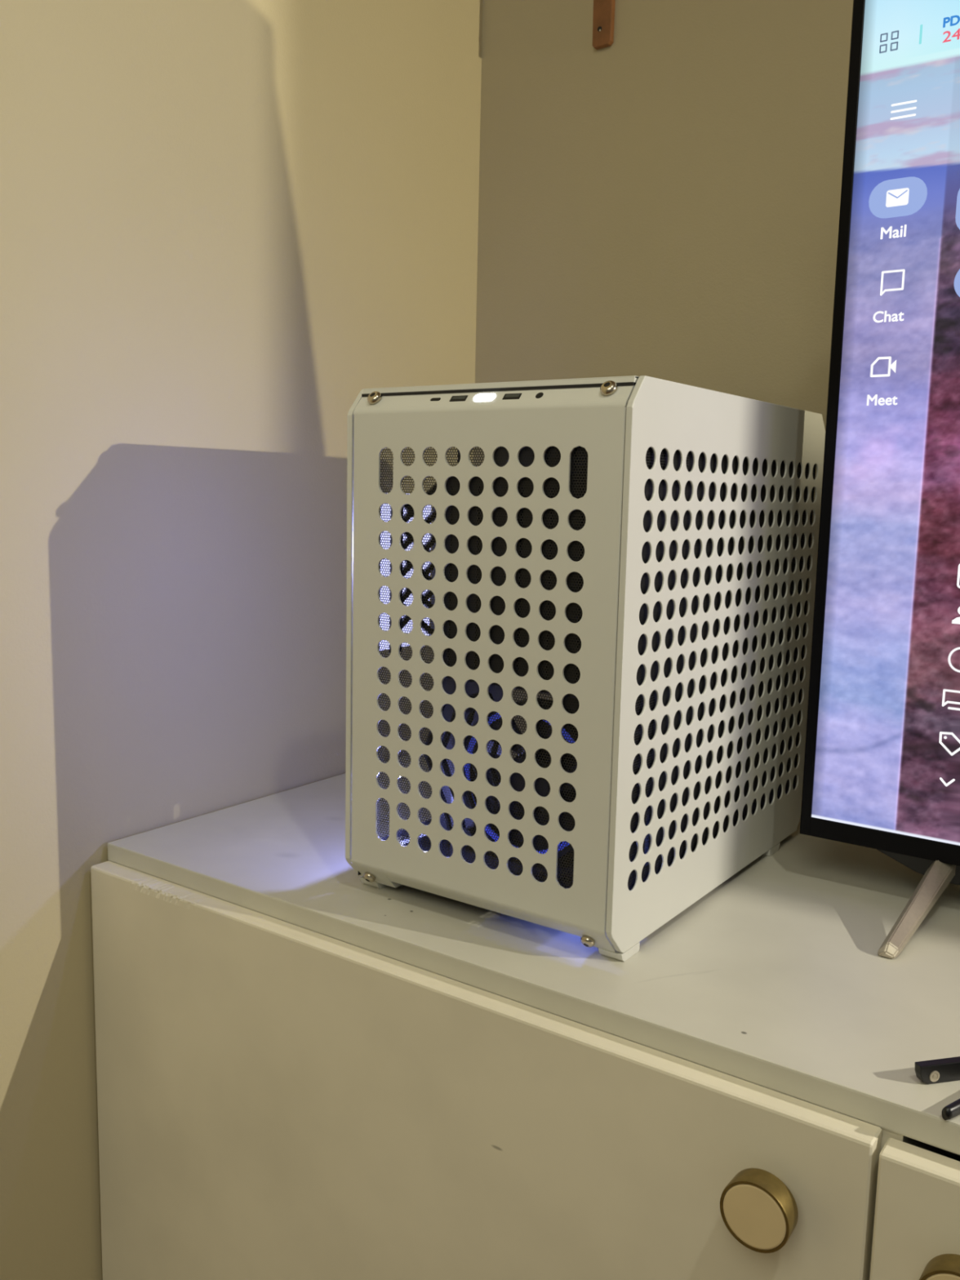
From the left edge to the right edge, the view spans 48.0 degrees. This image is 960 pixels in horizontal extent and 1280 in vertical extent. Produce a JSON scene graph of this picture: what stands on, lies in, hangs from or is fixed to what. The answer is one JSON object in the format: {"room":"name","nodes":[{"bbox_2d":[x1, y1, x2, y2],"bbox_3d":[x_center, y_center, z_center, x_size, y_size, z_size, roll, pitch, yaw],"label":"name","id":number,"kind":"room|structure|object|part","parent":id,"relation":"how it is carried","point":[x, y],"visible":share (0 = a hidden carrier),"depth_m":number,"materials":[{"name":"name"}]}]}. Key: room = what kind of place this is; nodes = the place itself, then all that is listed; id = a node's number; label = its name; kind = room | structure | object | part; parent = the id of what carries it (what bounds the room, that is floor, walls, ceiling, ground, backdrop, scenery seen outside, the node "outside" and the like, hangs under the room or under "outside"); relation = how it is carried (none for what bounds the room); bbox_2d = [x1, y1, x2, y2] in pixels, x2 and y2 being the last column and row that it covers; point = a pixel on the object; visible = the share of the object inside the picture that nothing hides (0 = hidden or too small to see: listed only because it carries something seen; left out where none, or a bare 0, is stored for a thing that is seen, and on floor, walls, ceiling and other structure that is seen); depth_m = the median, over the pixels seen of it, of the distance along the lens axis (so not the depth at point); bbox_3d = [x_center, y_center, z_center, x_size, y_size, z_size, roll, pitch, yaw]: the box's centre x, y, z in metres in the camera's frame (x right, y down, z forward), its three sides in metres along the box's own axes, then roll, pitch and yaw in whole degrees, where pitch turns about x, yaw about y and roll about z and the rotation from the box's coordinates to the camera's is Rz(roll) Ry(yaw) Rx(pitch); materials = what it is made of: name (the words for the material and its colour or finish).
{"room":"living room","nodes":[
{"label":"living room","id":0,"kind":"room"},
{"bbox_2d":[0,0,482,1279],"bbox_3d":[-0.908,-0.258,0.098,0.080,2.500,3.171,7,10,35],"label":"wall","id":1,"kind":"structure","parent":0,"point":[224,224],"depth_m":0.95,"materials":[{"name":"beige paint"}]},
{"bbox_2d":[473,0,853,795],"bbox_3d":[1.191,-0.268,0.505,3.036,2.500,0.080,7,10,35],"label":"wall","id":2,"kind":"structure","parent":0,"point":[662,201],"depth_m":1.14,"materials":[{"name":"beige paint"}]},
{"bbox_2d":[592,0,615,49],"bbox_3d":[0.603,-0.676,0.671,1.365,0.228,0.250,7,10,35],"label":"wall shelf","id":3,"kind":"object","parent":2,"relation":"attached to","point":[603,19],"visible":1,"depth_m":1.16,"materials":[{"name":"brown wood"}]},
{"bbox_3d":[0.269,1.153,-0.571,3.036,0.060,3.171,7,10,35],"label":"floor","id":4,"kind":"structure","parent":0,"visible":0},
{"bbox_2d":[90,750,959,1279],"bbox_3d":[0.345,0.570,0.805,1.307,0.720,0.578,7,10,35],"label":"base cabinet","id":5,"kind":"object","parent":4,"relation":"on","point":[306,1069],"visible":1,"depth_m":0.73,"materials":[{"name":"white wood"}]},
{"bbox_2d":[345,375,825,961],"bbox_3d":[0.101,-0.002,0.888,0.231,0.380,0.370,7,10,35],"label":"case","id":6,"kind":"object","parent":5,"relation":"on","point":[633,553],"visible":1,"depth_m":0.75,"materials":[{"name":"white painted metal"},{"name":"black metal mesh"},{"name":"brass-coloured metal"}]},
{"bbox_3d":[0.007,-0.016,0.950,0.004,0.373,0.362,7,10,35],"label":"panel","id":7,"kind":"part","parent":6,"relation":"part of","materials":[{"name":"white metal"}]},
{"bbox_3d":[-0.060,-0.053,0.829,0.003,0.118,0.068,7,10,35],"label":"led panel","id":8,"kind":"part","parent":6,"relation":"part of","materials":[{"name":"white metal"}]},
{"bbox_3d":[0.010,0.102,0.805,0.038,0.040,0.014,7,10,35],"label":"fan blade","id":9,"kind":"part","parent":6,"relation":"part of","materials":[{"name":"plastic"}]},
{"bbox_3d":[0.003,0.015,0.751,0.220,0.368,0.030,7,10,35],"label":"panel","id":10,"kind":"part","parent":6,"relation":"part of","materials":[{"name":"white metal"}]},
{"bbox_3d":[0.103,-0.187,0.860,0.220,0.004,0.342,7,10,35],"label":"panel","id":11,"kind":"part","parent":6,"relation":"part of","materials":[{"name":"white metal"}]},
{"bbox_3d":[0.015,0.128,0.800,0.036,0.047,0.011,3,8,14],"label":"fan blade","id":12,"kind":"part","parent":6,"relation":"part of","materials":[{"name":"plastic"}]},
{"bbox_3d":[0.019,0.069,0.795,0.047,0.036,0.014,7,10,35],"label":"fan blade","id":13,"kind":"part","parent":6,"relation":"part of","materials":[{"name":"plastic"}]},
{"bbox_3d":[0.049,0.137,0.785,0.045,0.035,0.010,4,8,18],"label":"fan blade","id":14,"kind":"part","parent":6,"relation":"part of","materials":[{"name":"plastic"}]},
{"bbox_3d":[0.045,0.070,0.777,0.007,0.040,0.041,-3,9,-31],"label":"fan blade","id":15,"kind":"part","parent":6,"relation":"part of","materials":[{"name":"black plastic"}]},
{"bbox_3d":[0.063,0.121,0.769,0.044,0.036,0.014,7,10,35],"label":"fan blade","id":16,"kind":"part","parent":6,"relation":"part of","materials":[{"name":"plastic"}]},
{"bbox_3d":[0.067,0.086,0.763,0.036,0.046,0.014,7,10,35],"label":"fan blade","id":17,"kind":"part","parent":6,"relation":"part of","materials":[{"name":"plastic"}]},
{"bbox_3d":[0.191,0.006,0.821,0.004,0.373,0.362,7,10,35],"label":"panel","id":18,"kind":"part","parent":6,"relation":"part of","materials":[{"name":"white metal"}]},
{"bbox_3d":[0.142,0.299,0.560,0.034,0.034,0.001,7,10,35],"label":"knob","id":19,"kind":"part","parent":5,"relation":"part of","materials":[{"name":"gold metal"}]},
{"bbox_3d":[0.150,0.298,0.570,0.038,0.038,0.026,7,10,35],"label":"knob","id":20,"kind":"part","parent":5,"relation":"part of","materials":[{"name":"gold metal"}]},
{"bbox_2d":[800,0,959,959],"bbox_3d":[0.727,-0.089,0.524,1.110,0.680,0.250,7,10,35],"label":"television","id":21,"kind":"object","parent":5,"relation":"on","point":[882,771],"visible":1,"depth_m":0.80,"materials":[{"name":"black plastic"}]},
{"bbox_3d":[0.317,0.185,0.774,0.021,0.050,0.128,7,10,37],"label":"leg","id":22,"kind":"part","parent":21,"relation":"part of","materials":[{"name":"silver metal"}]},
{"bbox_3d":[0.465,0.606,0.409,0.652,0.638,0.018,7,10,35],"label":"door","id":23,"kind":"part","parent":5,"relation":"part of","materials":[{"name":"white wood"}]},
{"bbox_2d":[915,1056,959,1119],"bbox_3d":[0.344,0.216,0.584,0.225,0.042,0.096,1,8,0],"label":"eyeglasses","id":24,"kind":"object","parent":5,"relation":"on","point":[945,1069],"visible":1,"depth_m":0.57,"materials":[{"name":"black plastic"}]},
{"bbox_3d":[0.305,0.230,0.592,0.150,0.011,0.005,-1,8,-14],"label":"temple arm","id":25,"kind":"part","parent":24,"relation":"part of","materials":[{"name":"black plastic"}]},
{"bbox_3d":[0.297,0.232,0.582,0.154,0.008,0.007,-4,9,-33],"label":"temple arm","id":26,"kind":"part","parent":24,"relation":"part of","materials":[{"name":"black plastic"}]},
{"bbox_3d":[0.231,0.312,0.514,0.038,0.038,0.026,7,10,35],"label":"knob","id":27,"kind":"part","parent":5,"relation":"part of","materials":[{"name":"gold metal"}]},
{"bbox_3d":[0.223,0.313,0.504,0.034,0.034,0.001,7,10,35],"label":"knob","id":28,"kind":"part","parent":5,"relation":"part of","materials":[{"name":"gold metal"}]}
]}

